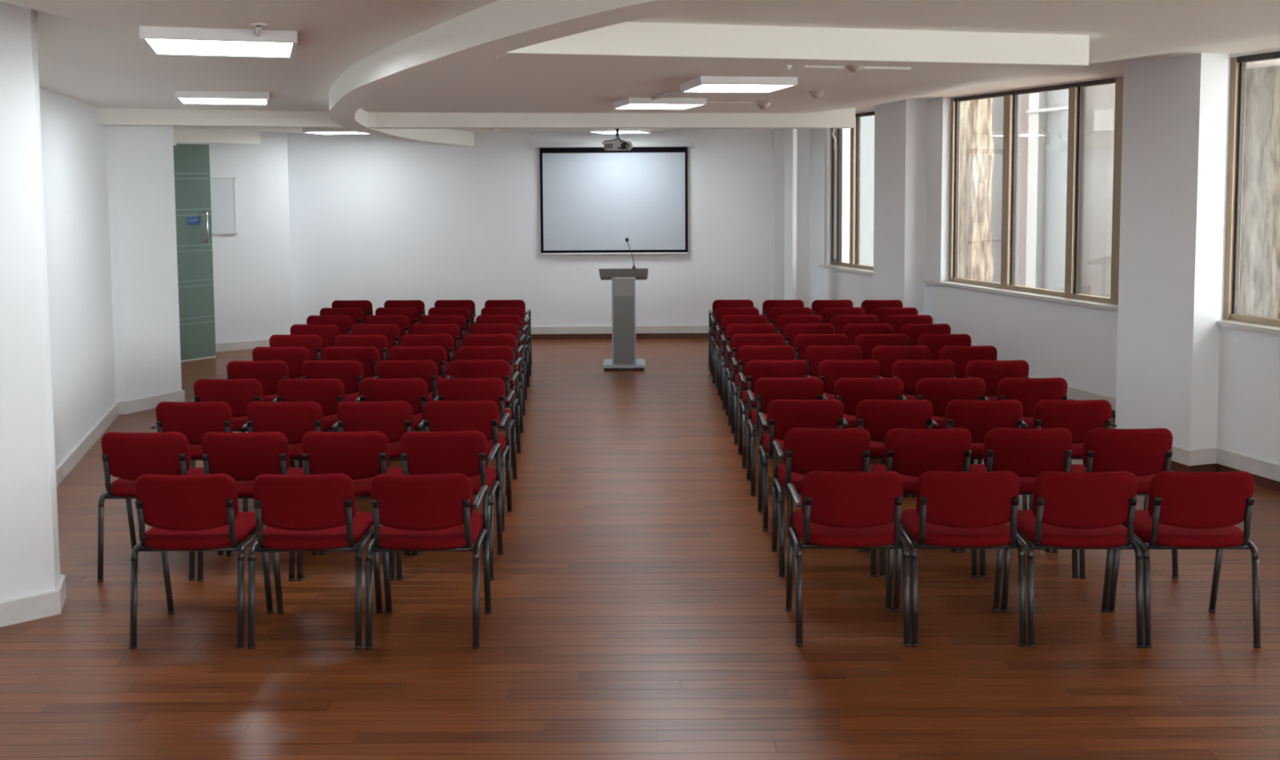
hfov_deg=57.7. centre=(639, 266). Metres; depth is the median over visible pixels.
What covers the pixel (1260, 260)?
curtain
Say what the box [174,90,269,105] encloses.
ceiling light
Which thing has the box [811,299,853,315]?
chair
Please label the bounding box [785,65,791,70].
sprinkler head
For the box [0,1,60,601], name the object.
wall pier
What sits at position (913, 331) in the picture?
chair
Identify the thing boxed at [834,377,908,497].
chair
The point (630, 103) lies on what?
ceiling light
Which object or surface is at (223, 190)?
wall panel
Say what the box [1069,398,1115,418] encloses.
trim
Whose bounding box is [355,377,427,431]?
chair
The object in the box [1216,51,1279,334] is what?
window
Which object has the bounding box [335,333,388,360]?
chair
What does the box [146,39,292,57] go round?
diffuser
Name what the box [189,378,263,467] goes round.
chair
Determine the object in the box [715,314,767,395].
chair
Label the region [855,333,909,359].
chair
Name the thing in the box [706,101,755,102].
cable conduit
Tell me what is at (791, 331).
chair
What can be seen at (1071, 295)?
window
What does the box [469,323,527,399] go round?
chair
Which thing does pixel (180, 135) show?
trim
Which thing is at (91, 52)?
ceiling
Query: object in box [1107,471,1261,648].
chair
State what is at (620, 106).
diffuser
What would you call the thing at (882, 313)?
chair
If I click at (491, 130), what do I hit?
smoke detector
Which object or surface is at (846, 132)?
wall
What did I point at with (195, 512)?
chair
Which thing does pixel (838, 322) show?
chair
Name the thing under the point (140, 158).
wall column
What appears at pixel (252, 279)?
wall
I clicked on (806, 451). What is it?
chair
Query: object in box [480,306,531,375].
chair
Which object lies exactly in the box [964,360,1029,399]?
chair
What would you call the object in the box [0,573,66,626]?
baseboard
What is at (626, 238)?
gooseneck microphone
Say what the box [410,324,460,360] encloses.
chair
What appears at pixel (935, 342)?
chair
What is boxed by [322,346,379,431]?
chair
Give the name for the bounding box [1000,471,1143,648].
chair
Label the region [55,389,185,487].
baseboard
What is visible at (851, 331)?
chair
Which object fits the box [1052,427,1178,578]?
chair
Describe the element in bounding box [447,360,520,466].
chair
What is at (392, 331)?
chair
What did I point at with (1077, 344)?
wall
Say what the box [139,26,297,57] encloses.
ceiling light
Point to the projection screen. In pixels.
(593, 198)
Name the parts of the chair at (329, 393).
leg, backrest, seat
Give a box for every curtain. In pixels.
[958,97,994,281]
[1238,65,1279,319]
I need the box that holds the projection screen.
[532,140,695,255]
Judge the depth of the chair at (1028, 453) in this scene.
6.12 m
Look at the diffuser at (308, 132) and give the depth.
14.24 m
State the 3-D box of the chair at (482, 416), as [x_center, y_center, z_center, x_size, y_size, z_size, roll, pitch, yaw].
[-1.080,1.189,7.218,0.519,0.797,0.490,0,4,0]
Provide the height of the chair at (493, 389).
0.797 m
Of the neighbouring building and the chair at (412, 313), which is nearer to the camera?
the chair at (412, 313)
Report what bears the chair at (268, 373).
on the floor
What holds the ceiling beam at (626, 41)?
attached to the ceiling
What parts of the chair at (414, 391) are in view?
backrest, seat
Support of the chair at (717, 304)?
on the floor
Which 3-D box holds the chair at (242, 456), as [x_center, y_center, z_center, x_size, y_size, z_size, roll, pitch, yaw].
[-2.096,1.257,6.370,0.519,0.797,0.490,0,4,0]
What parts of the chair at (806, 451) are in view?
leg, armrest, seat rail, leg, seat, backrest, leg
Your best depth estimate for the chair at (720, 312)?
12.09 m
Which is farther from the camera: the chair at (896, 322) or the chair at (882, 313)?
the chair at (882, 313)
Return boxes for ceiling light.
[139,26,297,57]
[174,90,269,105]
[302,128,367,134]
[588,128,651,133]
[612,97,706,109]
[680,75,797,93]
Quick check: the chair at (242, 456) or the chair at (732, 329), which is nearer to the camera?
the chair at (242, 456)
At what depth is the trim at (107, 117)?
10.54 m
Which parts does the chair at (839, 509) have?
leg, armrest, seat rail, leg, seat, backrest, leg, seat rail, leg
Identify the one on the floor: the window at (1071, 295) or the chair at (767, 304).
the chair at (767, 304)
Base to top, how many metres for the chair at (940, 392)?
0.797 m
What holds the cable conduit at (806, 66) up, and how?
attached to the ceiling
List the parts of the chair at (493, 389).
backrest, seat, seat rail, armrest, leg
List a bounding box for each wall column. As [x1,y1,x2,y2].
[105,125,182,401]
[784,128,796,299]
[873,98,927,315]
[1115,53,1228,449]
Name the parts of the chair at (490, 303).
backrest, armrest, leg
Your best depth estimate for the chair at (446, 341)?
10.05 m
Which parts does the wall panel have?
frame, frame, frame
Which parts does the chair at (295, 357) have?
backrest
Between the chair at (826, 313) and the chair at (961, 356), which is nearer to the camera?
the chair at (961, 356)
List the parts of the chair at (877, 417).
seat, backrest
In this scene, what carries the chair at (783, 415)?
on the floor
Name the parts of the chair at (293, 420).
leg, backrest, seat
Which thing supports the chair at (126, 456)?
on the floor
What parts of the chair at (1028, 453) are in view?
leg, seat, backrest, leg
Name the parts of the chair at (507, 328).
backrest, armrest, leg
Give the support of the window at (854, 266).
in the wall at (1077, 344)
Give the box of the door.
[173,142,216,361]
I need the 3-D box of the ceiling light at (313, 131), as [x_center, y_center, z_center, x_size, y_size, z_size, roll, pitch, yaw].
[-3.710,-1.663,14.265,0.644,0.052,0.644,0,4,8]
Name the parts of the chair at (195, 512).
leg, seat rail, leg, backrest, seat, leg, seat rail, leg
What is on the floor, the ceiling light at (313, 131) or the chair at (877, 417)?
the chair at (877, 417)
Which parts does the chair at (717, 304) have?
leg, armrest, leg, backrest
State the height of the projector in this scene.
0.291 m
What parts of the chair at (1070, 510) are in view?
leg, seat rail, leg, seat, backrest, leg, seat rail, leg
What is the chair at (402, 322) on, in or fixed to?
on the floor
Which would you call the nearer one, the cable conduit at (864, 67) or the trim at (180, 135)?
the cable conduit at (864, 67)
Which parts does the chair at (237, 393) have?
leg, backrest, seat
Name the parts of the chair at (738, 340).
leg, armrest, seat rail, leg, seat, backrest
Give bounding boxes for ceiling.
[0,0,1279,133]
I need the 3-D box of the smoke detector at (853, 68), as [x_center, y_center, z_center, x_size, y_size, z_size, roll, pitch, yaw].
[1.263,-1.162,6.834,0.104,0.035,0.104,0,4,0]
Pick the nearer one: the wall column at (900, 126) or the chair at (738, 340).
the chair at (738, 340)
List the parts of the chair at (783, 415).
leg, armrest, seat rail, leg, seat, backrest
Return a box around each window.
[818,111,875,275]
[924,76,1123,311]
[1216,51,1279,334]
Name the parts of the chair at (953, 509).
leg, seat rail, leg, seat, backrest, leg, seat rail, leg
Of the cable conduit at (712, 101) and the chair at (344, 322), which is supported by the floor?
the chair at (344, 322)
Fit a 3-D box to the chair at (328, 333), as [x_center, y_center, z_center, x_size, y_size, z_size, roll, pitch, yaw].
[-3.044,0.921,11.072,0.520,0.797,0.490,0,4,0]
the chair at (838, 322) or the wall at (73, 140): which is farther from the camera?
the chair at (838, 322)
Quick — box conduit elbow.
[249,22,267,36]
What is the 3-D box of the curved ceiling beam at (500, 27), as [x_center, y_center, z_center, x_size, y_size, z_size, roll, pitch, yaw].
[-1.226,-1.284,8.567,2.048,0.363,13.854,-2,4,-17]
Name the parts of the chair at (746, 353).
leg, armrest, seat rail, leg, seat, backrest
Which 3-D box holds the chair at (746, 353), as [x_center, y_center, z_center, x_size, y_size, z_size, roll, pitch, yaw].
[1.015,1.012,9.488,0.519,0.797,0.490,0,4,1]
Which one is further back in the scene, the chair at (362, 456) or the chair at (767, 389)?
the chair at (767, 389)
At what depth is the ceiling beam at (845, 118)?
11.34 m
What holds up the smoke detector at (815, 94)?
attached to the ceiling
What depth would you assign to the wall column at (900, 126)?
13.10 m
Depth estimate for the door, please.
13.91 m
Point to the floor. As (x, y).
(638, 593)
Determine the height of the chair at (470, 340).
0.797 m
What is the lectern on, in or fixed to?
on the floor
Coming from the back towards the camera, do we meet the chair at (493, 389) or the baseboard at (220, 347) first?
the baseboard at (220, 347)
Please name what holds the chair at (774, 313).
on the floor
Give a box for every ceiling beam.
[370,107,855,128]
[496,22,1088,69]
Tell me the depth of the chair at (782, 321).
11.34 m
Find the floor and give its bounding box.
[0,338,1279,759]
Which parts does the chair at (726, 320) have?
leg, armrest, seat rail, leg, seat, backrest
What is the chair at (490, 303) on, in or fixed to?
on the floor
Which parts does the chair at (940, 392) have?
seat, backrest, leg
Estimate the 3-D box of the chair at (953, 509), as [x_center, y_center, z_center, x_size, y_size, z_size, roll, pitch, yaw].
[1.491,1.302,5.452,0.519,0.797,0.490,0,4,1]
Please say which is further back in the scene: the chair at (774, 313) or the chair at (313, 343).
the chair at (774, 313)
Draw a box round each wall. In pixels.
[39,87,115,467]
[176,131,292,343]
[287,128,773,326]
[808,128,850,308]
[812,48,1279,464]
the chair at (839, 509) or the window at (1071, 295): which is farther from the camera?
the window at (1071, 295)
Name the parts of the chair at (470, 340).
backrest, armrest, leg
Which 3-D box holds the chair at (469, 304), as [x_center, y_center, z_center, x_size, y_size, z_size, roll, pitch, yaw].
[-2.080,0.758,13.252,0.519,0.797,0.490,0,4,0]
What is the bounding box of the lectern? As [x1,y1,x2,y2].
[598,268,648,370]
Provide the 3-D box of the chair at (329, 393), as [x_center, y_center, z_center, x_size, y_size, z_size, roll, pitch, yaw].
[-2.227,1.136,8.045,0.520,0.797,0.491,0,4,0]
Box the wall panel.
[209,177,237,234]
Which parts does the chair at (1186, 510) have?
leg, seat rail, leg, seat, backrest, leg, seat rail, leg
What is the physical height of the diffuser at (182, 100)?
0.006 m
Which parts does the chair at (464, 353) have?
backrest, leg, seat rail, armrest, leg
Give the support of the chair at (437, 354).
on the floor
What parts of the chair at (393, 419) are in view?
backrest, seat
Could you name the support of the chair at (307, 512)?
on the floor
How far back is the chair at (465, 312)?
12.22 m
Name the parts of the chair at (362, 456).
leg, backrest, seat, leg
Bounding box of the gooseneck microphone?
[625,237,635,268]
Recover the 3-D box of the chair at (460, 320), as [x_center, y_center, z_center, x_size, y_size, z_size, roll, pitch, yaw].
[-1.962,0.865,11.768,0.519,0.797,0.490,0,4,0]
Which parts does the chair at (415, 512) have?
leg, seat rail, leg, backrest, seat, leg, seat rail, armrest, leg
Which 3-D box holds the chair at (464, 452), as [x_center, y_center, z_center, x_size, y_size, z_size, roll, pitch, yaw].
[-1.038,1.251,6.360,0.519,0.797,0.490,0,4,0]
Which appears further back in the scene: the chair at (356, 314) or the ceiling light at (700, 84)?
the chair at (356, 314)
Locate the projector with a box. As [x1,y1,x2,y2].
[602,128,632,150]
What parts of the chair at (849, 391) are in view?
seat, backrest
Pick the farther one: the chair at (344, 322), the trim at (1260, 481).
the chair at (344, 322)
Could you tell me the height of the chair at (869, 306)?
0.797 m
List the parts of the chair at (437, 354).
backrest, seat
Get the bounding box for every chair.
[97,431,223,582]
[129,473,273,648]
[151,401,233,527]
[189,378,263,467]
[197,431,317,582]
[226,360,290,466]
[241,400,324,511]
[247,473,382,648]
[252,346,327,431]
[269,334,322,360]
[271,377,345,467]
[289,324,339,360]
[297,431,410,581]
[298,360,364,467]
[306,315,352,334]
[320,307,363,324]
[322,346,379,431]
[331,300,373,318]
[331,400,413,459]
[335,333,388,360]
[350,324,399,359]
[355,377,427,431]
[363,315,409,346]
[364,473,491,648]
[374,360,438,401]
[375,307,418,334]
[383,300,425,324]
[389,346,448,389]
[395,431,503,581]
[400,333,453,373]
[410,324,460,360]
[417,400,512,531]
[419,315,466,347]
[427,306,471,334]
[433,377,517,495]
[434,299,475,330]
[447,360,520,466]
[457,346,523,444]
[463,333,524,415]
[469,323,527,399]
[475,314,529,386]
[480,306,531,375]
[484,299,532,364]
[708,299,753,371]
[711,306,759,383]
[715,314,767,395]
[720,323,775,409]
[725,333,784,426]
[730,345,795,444]
[737,360,809,468]
[746,377,826,496]
[757,399,848,531]
[762,299,804,323]
[768,306,813,328]
[771,427,876,577]
[775,315,822,337]
[784,323,834,348]
[785,471,911,646]
[794,333,847,360]
[804,345,862,377]
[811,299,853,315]
[817,360,884,464]
[820,306,865,324]
[831,315,877,333]
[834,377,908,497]
[842,323,892,345]
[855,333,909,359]
[855,399,938,458]
[861,299,902,315]
[865,427,977,577]
[871,345,929,377]
[873,307,918,324]
[885,315,933,333]
[892,360,955,399]
[893,471,1026,646]
[900,323,951,346]
[911,377,989,497]
[917,333,971,359]
[938,345,997,377]
[944,399,1027,510]
[958,427,1078,577]
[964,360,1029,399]
[977,377,1071,464]
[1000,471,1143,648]
[1028,399,1116,510]
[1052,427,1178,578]
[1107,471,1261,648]
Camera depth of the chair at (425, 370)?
8.59 m
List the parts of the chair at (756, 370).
leg, armrest, seat rail, leg, seat, backrest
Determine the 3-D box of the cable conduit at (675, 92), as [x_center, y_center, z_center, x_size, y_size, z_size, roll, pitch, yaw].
[0.274,-1.301,8.721,0.067,0.018,1.352,-2,4,-19]
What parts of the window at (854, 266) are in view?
frame post, stay rod, sill, frame rail, frame rail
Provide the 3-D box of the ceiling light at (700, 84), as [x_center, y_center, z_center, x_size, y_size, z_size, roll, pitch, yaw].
[0.653,-1.221,7.812,0.644,0.052,0.644,-1,4,-10]
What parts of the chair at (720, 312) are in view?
leg, armrest, seat rail, leg, seat, backrest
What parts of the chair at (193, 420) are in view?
backrest, seat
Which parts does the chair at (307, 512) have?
leg, seat rail, leg, backrest, seat, leg, seat rail, leg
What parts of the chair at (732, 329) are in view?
leg, armrest, seat rail, leg, seat, backrest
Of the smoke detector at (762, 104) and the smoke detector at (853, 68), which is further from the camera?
the smoke detector at (762, 104)
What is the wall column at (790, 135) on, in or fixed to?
on the floor
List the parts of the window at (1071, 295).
frame post, sill, frame rail, frame rail, frame post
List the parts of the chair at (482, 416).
backrest, seat, leg, seat rail, armrest, leg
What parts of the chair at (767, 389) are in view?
leg, armrest, seat rail, leg, seat, backrest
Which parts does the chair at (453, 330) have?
backrest, seat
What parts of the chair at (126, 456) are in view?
leg, seat rail, leg, backrest, seat, leg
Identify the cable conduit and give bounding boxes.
[651,90,684,99]
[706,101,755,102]
[804,65,845,68]
[862,66,911,70]
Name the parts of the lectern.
corner rail, panel, panel, plate, corner rail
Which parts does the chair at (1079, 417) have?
leg, backrest, seat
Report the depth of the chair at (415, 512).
5.25 m
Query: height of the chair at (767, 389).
0.797 m
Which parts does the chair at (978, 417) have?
seat, backrest, leg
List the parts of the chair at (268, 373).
backrest, seat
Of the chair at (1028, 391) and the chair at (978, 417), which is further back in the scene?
the chair at (1028, 391)
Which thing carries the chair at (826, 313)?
on the floor
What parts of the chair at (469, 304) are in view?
backrest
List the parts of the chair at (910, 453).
leg, seat, backrest, leg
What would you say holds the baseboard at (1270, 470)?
attached to the wall at (1077, 344)
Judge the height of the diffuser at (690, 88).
0.006 m
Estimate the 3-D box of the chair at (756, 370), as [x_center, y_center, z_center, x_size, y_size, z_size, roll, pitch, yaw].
[1.012,1.067,8.731,0.520,0.797,0.490,0,4,1]
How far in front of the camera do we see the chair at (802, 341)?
9.92 m
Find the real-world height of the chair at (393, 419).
0.797 m
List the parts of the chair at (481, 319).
backrest, armrest, leg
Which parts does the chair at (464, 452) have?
leg, backrest, seat, leg, seat rail, armrest, leg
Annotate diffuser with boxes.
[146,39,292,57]
[178,97,266,104]
[308,132,366,133]
[596,131,646,133]
[617,104,701,109]
[686,84,789,92]
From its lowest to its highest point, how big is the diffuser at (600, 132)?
0.006 m
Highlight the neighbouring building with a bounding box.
[859,84,1115,297]
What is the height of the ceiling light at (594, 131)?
0.052 m
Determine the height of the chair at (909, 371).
0.797 m
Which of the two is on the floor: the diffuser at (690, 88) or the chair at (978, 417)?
the chair at (978, 417)
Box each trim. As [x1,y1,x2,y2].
[97,107,376,128]
[172,127,260,144]
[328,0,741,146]
[531,333,708,339]
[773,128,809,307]
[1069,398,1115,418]
[1169,460,1279,491]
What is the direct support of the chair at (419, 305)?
on the floor
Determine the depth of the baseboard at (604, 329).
15.58 m
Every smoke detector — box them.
[488,128,498,132]
[755,100,771,110]
[808,90,824,98]
[845,65,863,72]
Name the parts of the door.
sign plate, floor rail, pull handle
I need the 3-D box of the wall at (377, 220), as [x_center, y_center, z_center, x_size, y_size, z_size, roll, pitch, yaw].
[-1.304,-0.725,15.638,7.800,3.400,0.300,0,4,0]
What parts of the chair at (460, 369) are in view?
backrest, seat, leg, seat rail, armrest, leg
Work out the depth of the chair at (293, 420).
6.99 m
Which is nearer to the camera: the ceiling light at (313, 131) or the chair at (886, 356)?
the chair at (886, 356)
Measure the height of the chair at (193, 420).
0.797 m
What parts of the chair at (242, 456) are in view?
leg, backrest, seat, leg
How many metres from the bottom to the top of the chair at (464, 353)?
0.797 m
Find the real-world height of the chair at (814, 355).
0.797 m
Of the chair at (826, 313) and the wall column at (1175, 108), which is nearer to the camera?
the wall column at (1175, 108)
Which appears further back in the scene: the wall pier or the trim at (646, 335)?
the trim at (646, 335)
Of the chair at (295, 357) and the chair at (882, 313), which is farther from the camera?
the chair at (882, 313)
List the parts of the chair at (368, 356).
backrest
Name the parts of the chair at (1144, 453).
leg, seat, backrest, leg, leg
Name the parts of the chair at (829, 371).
seat, backrest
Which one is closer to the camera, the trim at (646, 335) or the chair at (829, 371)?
the chair at (829, 371)
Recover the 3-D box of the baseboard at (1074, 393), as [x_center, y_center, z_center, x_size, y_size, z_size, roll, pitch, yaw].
[3.629,1.125,11.482,0.286,0.108,4.870,-2,4,-18]
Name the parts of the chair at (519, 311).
backrest, armrest, leg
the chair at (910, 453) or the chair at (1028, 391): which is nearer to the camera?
the chair at (910, 453)
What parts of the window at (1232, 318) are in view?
frame post, sill, frame rail, frame rail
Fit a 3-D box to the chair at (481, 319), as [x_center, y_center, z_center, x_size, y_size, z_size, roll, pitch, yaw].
[-1.403,0.862,11.758,0.520,0.797,0.490,0,4,0]
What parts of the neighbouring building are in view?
facade panel, facade panel, facade panel, facade panel, facade panel, facade panel, facade panel, facade panel, facade panel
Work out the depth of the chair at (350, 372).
8.60 m
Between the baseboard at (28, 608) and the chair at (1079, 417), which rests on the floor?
the chair at (1079, 417)
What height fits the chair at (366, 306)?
0.797 m
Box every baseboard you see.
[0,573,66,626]
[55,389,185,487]
[215,339,269,351]
[530,325,708,333]
[1028,376,1115,410]
[1171,444,1279,481]
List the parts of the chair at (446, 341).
backrest, seat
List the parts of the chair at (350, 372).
leg, backrest, seat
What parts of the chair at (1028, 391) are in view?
leg, seat, backrest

